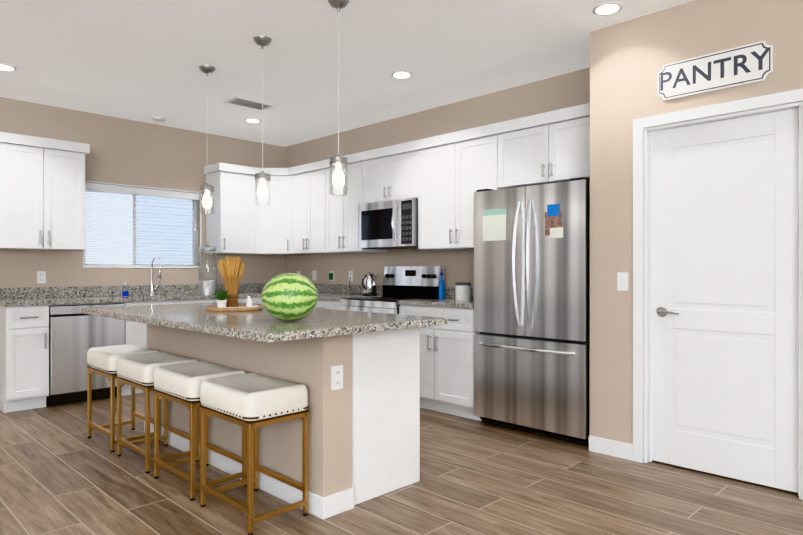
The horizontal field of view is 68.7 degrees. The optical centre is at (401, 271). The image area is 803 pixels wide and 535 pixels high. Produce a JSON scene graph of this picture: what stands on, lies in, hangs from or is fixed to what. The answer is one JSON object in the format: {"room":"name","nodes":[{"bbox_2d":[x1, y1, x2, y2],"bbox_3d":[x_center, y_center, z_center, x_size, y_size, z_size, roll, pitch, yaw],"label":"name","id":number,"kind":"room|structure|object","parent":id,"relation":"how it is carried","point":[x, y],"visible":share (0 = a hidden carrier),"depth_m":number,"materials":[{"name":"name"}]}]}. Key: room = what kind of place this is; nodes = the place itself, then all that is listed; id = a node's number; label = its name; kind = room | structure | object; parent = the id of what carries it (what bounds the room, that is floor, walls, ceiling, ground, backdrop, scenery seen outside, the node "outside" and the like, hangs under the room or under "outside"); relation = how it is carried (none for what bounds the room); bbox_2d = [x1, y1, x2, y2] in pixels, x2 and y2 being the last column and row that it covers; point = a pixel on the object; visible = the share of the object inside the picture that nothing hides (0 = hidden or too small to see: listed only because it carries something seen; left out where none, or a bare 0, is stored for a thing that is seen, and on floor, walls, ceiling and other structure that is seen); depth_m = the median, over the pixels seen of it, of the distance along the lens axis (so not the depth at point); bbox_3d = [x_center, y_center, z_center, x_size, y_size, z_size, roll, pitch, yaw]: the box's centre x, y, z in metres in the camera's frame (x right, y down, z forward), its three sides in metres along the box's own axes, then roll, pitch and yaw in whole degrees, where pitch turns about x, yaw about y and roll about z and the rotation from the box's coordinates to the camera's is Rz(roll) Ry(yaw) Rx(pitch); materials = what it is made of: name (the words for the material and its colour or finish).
{"room":"kitchen","nodes":[
{"label":"kitchen","id":0,"kind":"room"},
{"bbox_2d":[0,97,283,287],"bbox_3d":[-4.651,-0.198,4.347,0.150,2.740,9.150,0,0,45],"label":"wall","id":1,"kind":"structure","parent":0,"point":[122,151],"depth_m":6.09,"materials":[{"name":"paint"}]},
{"bbox_2d":[37,271,45,283],"bbox_3d":[-3.376,0.054,5.512,0.008,0.115,0.070,0,0,45],"label":"outlet","id":2,"kind":"object","parent":1,"relation":"attached to","point":[41,276],"visible":1,"depth_m":5.51,"materials":[{"name":"white plastic"}]},
{"bbox_2d":[0,132,89,250],"bbox_3d":[-3.289,-0.693,5.336,0.376,0.985,0.741,0,0,45],"label":"upper cabinet","id":3,"kind":"object","parent":1,"relation":"attached to","point":[42,193],"visible":1,"depth_m":5.22,"materials":[{"name":"white wood"}]},
{"bbox_2d":[83,181,200,268],"bbox_3d":[-2.734,-0.462,6.241,0.137,0.864,1.224,0,0,45],"label":"window unit","id":4,"kind":"structure","parent":1,"relation":"in","point":[111,224],"depth_m":6.14,"materials":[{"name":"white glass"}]},
{"bbox_2d":[204,163,251,254],"bbox_3d":[-1.918,-0.695,6.714,0.372,0.984,0.483,0,0,45],"label":"upper cabinet","id":5,"kind":"object","parent":1,"relation":"attached to","point":[229,227],"depth_m":6.56,"materials":[{"name":"white wood"}]},
{"bbox_2d":[252,167,291,254],"bbox_3d":[-1.472,-0.696,6.951,0.668,0.984,0.668,0,0,45],"label":"upper cabinet","id":6,"kind":"object","parent":1,"relation":"attached to","point":[272,224],"depth_m":6.76,"materials":[{"name":"white wood"}]},
{"bbox_2d":[0,0,692,146],"bbox_3d":[-1.110,-1.601,0.813,10.150,0.080,9.150,0,0,45],"label":"ceiling","id":7,"kind":"structure","parent":0,"point":[140,60],"depth_m":4.27,"materials":[{"name":"white paint"}]},
{"bbox_2d":[0,63,16,70],"bbox_3d":[-3.053,-1.566,4.509,0.170,0.006,0.170,0,0,45],"label":"recessed light","id":8,"kind":"object","parent":7,"relation":"in","point":[4,67],"visible":1,"depth_m":4.51,"materials":[{"name":"white plastic"}]},
{"bbox_2d":[152,116,164,121],"bbox_3d":[-2.475,-1.554,5.995,0.120,0.034,0.120,0,0,45],"label":"smoke detector","id":9,"kind":"object","parent":7,"relation":"attached to","point":[158,118],"visible":1,"depth_m":5.96,"materials":[{"name":"white plastic"}]},
{"bbox_2d":[199,65,214,213],"bbox_3d":[-1.497,-1.005,4.526,0.124,1.128,0.124,0,0,45],"label":"pendant light","id":10,"kind":"object","parent":7,"relation":"hanging from","point":[207,201],"visible":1,"depth_m":4.50,"materials":[{"name":"white glass"}]},
{"bbox_2d":[225,97,273,109],"bbox_3d":[-1.421,-1.565,5.494,0.200,0.010,0.400,0,0,45],"label":"ceiling vent","id":11,"kind":"object","parent":7,"relation":"in","point":[246,103],"visible":1,"depth_m":5.46,"materials":[{"name":"grey metal"}]},
{"bbox_2d":[244,118,260,122],"bbox_3d":[-1.549,-1.569,6.116,0.170,0.006,0.170,0,0,45],"label":"recessed light","id":12,"kind":"object","parent":7,"relation":"in","point":[251,120],"visible":0.96,"depth_m":6.10,"materials":[{"name":"white plastic"}]},
{"bbox_2d":[253,36,271,206],"bbox_3d":[-0.938,-1.004,3.968,0.124,1.128,0.124,0,0,45],"label":"pendant light","id":13,"kind":"object","parent":7,"relation":"hanging from","point":[262,176],"visible":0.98,"depth_m":3.95,"materials":[{"name":"white glass"}]},
{"bbox_2d":[328,0,348,195],"bbox_3d":[-0.364,-1.002,3.396,0.124,1.128,0.124,0,0,45],"label":"pendant light","id":14,"kind":"object","parent":7,"relation":"hanging from","point":[338,161],"visible":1,"depth_m":3.38,"materials":[{"name":"white glass"}]},
{"bbox_2d":[391,71,411,78],"bbox_3d":[0.002,-1.566,4.683,0.170,0.006,0.170,0,0,45],"label":"recessed light","id":15,"kind":"object","parent":7,"relation":"in","point":[401,74],"visible":1,"depth_m":4.67,"materials":[{"name":"white plastic"}]},
{"bbox_2d":[592,2,622,14],"bbox_3d":[1.227,-1.564,3.503,0.170,0.006,0.170,0,0,45],"label":"recessed light","id":16,"kind":"object","parent":7,"relation":"in","point":[608,8],"visible":1,"depth_m":3.49,"materials":[{"name":"white plastic"}]},
{"bbox_2d":[0,393,802,534],"bbox_3d":[-1.110,1.208,0.819,10.150,0.060,9.150,0,0,45],"label":"floor","id":17,"kind":"structure","parent":0,"point":[61,473],"depth_m":3.10,"materials":[{"name":"brown wood"}]},
{"bbox_2d":[46,303,124,405],"bbox_3d":[-2.996,0.734,5.449,0.615,0.872,0.615,0,0,45],"label":"dishwasher","id":18,"kind":"object","parent":17,"relation":"on","point":[76,334],"visible":0.56,"depth_m":5.17,"materials":[{"name":"grey paint"}]},
{"bbox_2d":[86,344,160,451],"bbox_3d":[-1.935,0.855,4.091,0.503,0.635,0.351,0,0,45],"label":"stool","id":19,"kind":"object","parent":17,"relation":"on","point":[102,361],"visible":0.56,"depth_m":4.03,"materials":[{"name":"gold metal"}]},
{"bbox_2d":[0,283,265,412],"bbox_3d":[-2.342,0.657,6.090,0.656,1.022,3.116,0,0,45],"label":"base cabinet","id":20,"kind":"object","parent":17,"relation":"on","point":[24,348],"visible":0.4,"depth_m":5.00,"materials":[{"name":"white wood"}]},
{"bbox_2d":[122,280,128,295],"bbox_3d":[-2.788,0.165,5.935,0.065,0.162,0.060,0,0,45],"label":"soap dispenser","id":21,"kind":"object","parent":20,"relation":"on","point":[125,293],"visible":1,"depth_m":5.92,"materials":[{"name":"blue plastic"}]},
{"bbox_2d":[149,256,161,294],"bbox_3d":[-2.540,0.043,6.115,0.251,0.406,0.094,0,0,45],"label":"faucet","id":22,"kind":"object","parent":20,"relation":"on","point":[152,288],"visible":1,"depth_m":6.15,"materials":[{"name":"silver metal"}]},
{"bbox_2d":[198,244,216,294],"bbox_3d":[-2.040,-0.020,6.199,0.201,0.532,0.190,0,0,45],"label":"jar","id":23,"kind":"object","parent":20,"relation":"on","point":[207,287],"visible":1,"depth_m":6.14,"materials":[{"name":"clear glass"}]},
{"bbox_2d":[116,352,198,473],"bbox_3d":[-1.531,0.856,3.688,0.503,0.635,0.351,0,0,45],"label":"stool","id":24,"kind":"object","parent":17,"relation":"on","point":[136,370],"visible":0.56,"depth_m":3.62,"materials":[{"name":"gold metal"}]},
{"bbox_2d":[153,361,246,500],"bbox_3d":[-1.128,0.857,3.286,0.503,0.635,0.351,0,0,45],"label":"stool","id":25,"kind":"object","parent":17,"relation":"on","point":[181,383],"visible":0.67,"depth_m":3.22,"materials":[{"name":"gold metal"}]},
{"bbox_2d":[199,373,308,534],"bbox_3d":[-0.728,0.857,2.887,0.503,0.635,0.351,0,0,45],"label":"stool","id":26,"kind":"object","parent":17,"relation":"on","point":[250,403],"visible":1,"depth_m":2.79,"materials":[{"name":"gold metal"}]},
{"bbox_2d":[142,322,428,519],"bbox_3d":[-0.859,0.730,3.796,2.128,0.885,0.750,0,0,45],"label":"kitchen island","id":27,"kind":"object","parent":17,"relation":"on","point":[364,433],"depth_m":3.06,"materials":[{"name":"paint"}]},
{"bbox_2d":[82,302,447,341],"bbox_3d":[-0.976,0.270,3.621,2.340,0.037,1.130,0,0,45],"label":"island countertop","id":28,"kind":"structure","parent":27,"relation":"on","point":[258,325],"depth_m":3.04,"materials":[{"name":"grey stone"}]},
{"bbox_2d":[205,256,262,311],"bbox_3d":[-1.093,0.073,3.843,0.360,0.353,0.360,0,0,45],"label":"decorative tray","id":29,"kind":"object","parent":28,"relation":"on","point":[232,270],"visible":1,"depth_m":3.82,"materials":[{"name":"brown wood"}]},
{"bbox_2d":[261,273,317,320],"bbox_3d":[-0.569,0.130,2.995,0.284,0.244,0.244,0,0,-7],"label":"watermelon","id":30,"kind":"object","parent":28,"relation":"on","point":[289,296],"visible":1,"depth_m":2.91,"materials":[{"name":"green food"}]},
{"bbox_2d":[331,365,342,389],"bbox_3d":[-0.311,0.515,2.852,0.008,0.115,0.070,0,0,45],"label":"outlet","id":31,"kind":"object","parent":27,"relation":"attached to","point":[336,377],"visible":1,"depth_m":2.85,"materials":[{"name":"white plastic"}]},
{"bbox_2d":[339,266,443,313],"bbox_3d":[-0.116,0.559,5.551,0.754,1.220,0.715,0,0,45],"label":"range","id":32,"kind":"object","parent":17,"relation":"on","point":[408,282],"visible":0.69,"depth_m":5.62,"materials":[{"name":"grey paint"}]},
{"bbox_2d":[314,284,481,420],"bbox_3d":[-0.243,0.658,5.736,2.852,1.022,0.656,0,0,45],"label":"base cabinet","id":33,"kind":"object","parent":17,"relation":"on","point":[447,368],"visible":0.31,"depth_m":4.78,"materials":[{"name":"white wood"}]},
{"bbox_2d":[362,272,376,295],"bbox_3d":[-0.333,0.125,5.993,0.156,0.242,0.221,0,0,45],"label":"kettle","id":34,"kind":"object","parent":33,"relation":"on","point":[369,284],"visible":1,"depth_m":5.94,"materials":[{"name":"silver metal"}]},
{"bbox_2d":[439,269,444,298],"bbox_3d":[0.369,0.112,5.365,0.043,0.270,0.066,0,0,45],"label":"bottle","id":35,"kind":"object","parent":33,"relation":"on","point":[441,289],"visible":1,"depth_m":5.35,"materials":[{"name":"plastic"}]},
{"bbox_2d":[455,282,470,300],"bbox_3d":[0.525,0.170,5.012,0.134,0.155,0.134,0,0,45],"label":"canister","id":36,"kind":"object","parent":33,"relation":"on","point":[462,291],"visible":1,"depth_m":4.96,"materials":[{"name":"white ceramic"}]},
{"bbox_2d":[474,177,589,445],"bbox_3d":[1.072,0.275,4.360,0.916,1.793,0.705,0,0,45],"label":"fridge","id":37,"kind":"object","parent":17,"relation":"on","point":[532,307],"visible":0.81,"depth_m":4.10,"materials":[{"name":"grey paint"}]},
{"bbox_2d":[284,69,583,287],"bbox_3d":[0.198,-0.201,5.866,4.550,2.740,0.150,0,0,45],"label":"wall","id":38,"kind":"structure","parent":0,"point":[566,90],"depth_m":5.76,"materials":[{"name":"paint"}]},
{"bbox_2d":[292,165,299,254],"bbox_3d":[-1.048,-0.695,6.736,0.422,0.984,0.372,0,0,45],"label":"upper cabinet","id":39,"kind":"object","parent":38,"relation":"attached to","point":[296,169],"depth_m":6.68,"materials":[{"name":"white wood"}]},
{"bbox_2d":[300,162,315,254],"bbox_3d":[-0.823,-0.695,6.512,0.445,0.984,0.372,0,0,45],"label":"upper cabinet","id":40,"kind":"object","parent":38,"relation":"attached to","point":[307,171],"depth_m":6.50,"materials":[{"name":"white wood"}]},
{"bbox_2d":[312,271,315,279],"bbox_3d":[-1.037,0.049,6.986,0.070,0.115,0.008,0,0,45],"label":"electrical outlet","id":41,"kind":"object","parent":38,"relation":"attached to","point":[313,275],"visible":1,"depth_m":6.99,"materials":[{"name":"white plastic"}]},
{"bbox_2d":[316,159,335,253],"bbox_3d":[-0.600,-0.694,6.290,0.416,0.984,0.372,0,0,45],"label":"upper cabinet","id":42,"kind":"object","parent":38,"relation":"attached to","point":[325,202],"depth_m":6.29,"materials":[{"name":"white wood"}]},
{"bbox_2d":[329,271,333,280],"bbox_3d":[-0.806,0.049,6.737,0.070,0.115,0.035,0,0,45],"label":"electrical outlet","id":43,"kind":"object","parent":38,"relation":"attached to","point":[331,275],"visible":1,"depth_m":6.73,"materials":[{"name":"green plastic"}]},
{"bbox_2d":[349,271,352,280],"bbox_3d":[-0.562,0.050,6.513,0.070,0.115,0.008,0,0,45],"label":"electrical outlet","id":44,"kind":"object","parent":38,"relation":"attached to","point":[350,275],"visible":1,"depth_m":6.51,"materials":[{"name":"white plastic"}]},
{"bbox_2d":[336,152,386,253],"bbox_3d":[-0.408,-0.694,6.099,0.358,0.984,0.372,0,0,45],"label":"upper cabinet","id":45,"kind":"object","parent":38,"relation":"attached to","point":[346,206],"depth_m":6.01,"materials":[{"name":"white wood"}]},
{"bbox_2d":[364,147,383,203],"bbox_3d":[-0.115,-0.929,5.829,0.438,0.514,0.339,0,0,45],"label":"upper cabinet","id":46,"kind":"object","parent":38,"relation":"attached to","point":[374,159],"depth_m":5.74,"materials":[{"name":"white wood"}]},
{"bbox_2d":[384,140,415,200],"bbox_3d":[0.113,-0.928,5.602,0.438,0.514,0.339,0,0,45],"label":"upper cabinet","id":47,"kind":"object","parent":38,"relation":"attached to","point":[399,159],"depth_m":5.49,"materials":[{"name":"white wood"}]},
{"bbox_2d":[358,198,417,248],"bbox_3d":[-0.046,-0.447,5.670,0.752,0.440,0.460,0,0,45],"label":"microwave","id":48,"kind":"object","parent":47,"relation":"attached to","point":[391,224],"visible":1,"depth_m":5.52,"materials":[{"name":"grey paint"}]},
{"bbox_2d":[416,133,447,249],"bbox_3d":[0.443,-0.693,5.273,0.494,0.984,0.339,0,0,45],"label":"upper cabinet","id":49,"kind":"object","parent":38,"relation":"attached to","point":[443,178],"depth_m":5.20,"materials":[{"name":"white wood"}]},
{"bbox_2d":[448,123,495,249],"bbox_3d":[0.712,-0.692,5.005,0.494,0.984,0.339,0,0,45],"label":"upper cabinet","id":50,"kind":"object","parent":38,"relation":"attached to","point":[471,152],"depth_m":4.93,"materials":[{"name":"white wood"}]},
{"bbox_2d":[496,114,539,189],"bbox_3d":[1.071,-0.926,4.646,0.522,0.514,0.339,0,0,45],"label":"upper cabinet","id":51,"kind":"object","parent":38,"relation":"attached to","point":[517,140],"depth_m":4.57,"materials":[{"name":"white wood"}]},
{"bbox_2d":[540,103,589,184],"bbox_3d":[1.359,-0.926,4.359,0.523,0.514,0.339,0,0,45],"label":"upper cabinet","id":52,"kind":"object","parent":38,"relation":"attached to","point":[565,132],"depth_m":4.29,"materials":[{"name":"white wood"}]},
{"bbox_2d":[584,0,802,462],"bbox_3d":[3.248,-0.194,1.935,5.560,2.740,0.130,0,0,45],"label":"wall","id":53,"kind":"structure","parent":0,"point":[614,84],"depth_m":3.67,"materials":[{"name":"paint"}]},
{"bbox_2d":[589,435,632,460],"bbox_3d":[1.333,1.123,3.746,0.295,0.100,0.014,0,0,45],"label":"baseboard","id":54,"kind":"structure","parent":53,"relation":"attached to","point":[618,449],"depth_m":3.72,"materials":[{"name":"white wood"}]},
{"bbox_2d":[617,272,627,290],"bbox_3d":[1.389,0.063,3.691,0.070,0.115,0.009,0,0,45],"label":"light switch","id":55,"kind":"object","parent":53,"relation":"attached to","point":[622,281],"visible":1,"depth_m":3.69,"materials":[{"name":"white plastic"}]},
{"bbox_2d":[657,41,772,100],"bbox_3d":[1.752,-1.126,3.323,0.600,0.210,0.013,0,0,45],"label":"sign","id":56,"kind":"object","parent":53,"relation":"attached to","point":[740,65],"visible":1,"depth_m":3.30,"materials":[{"name":"white metal"}]},
{"bbox_2d":[633,89,802,499],"bbox_3d":[1.811,0.118,3.349,0.944,2.112,0.138,0,0,45],"label":"door frame","id":57,"kind":"structure","parent":53,"relation":"attached to","point":[642,240],"depth_m":3.59,"materials":[{"name":"white wood"}]},
{"bbox_2d":[652,108,797,492],"bbox_3d":[1.806,0.152,3.334,0.792,2.020,0.096,0,0,45],"label":"pantry door","id":58,"kind":"structure","parent":53,"relation":"in","point":[725,298],"depth_m":3.32,"materials":[{"name":"white wood"}]},
{"label":"outside","id":59,"kind":"structure","parent":0,"visible":0},
{"bbox_2d":[131,195,191,267],"bbox_3d":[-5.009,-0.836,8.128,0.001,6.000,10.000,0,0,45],"label":"window blinds","id":60,"kind":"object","parent":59,"point":[164,231],"depth_m":9.37,"materials":[{"name":"white plastic"}]}
]}

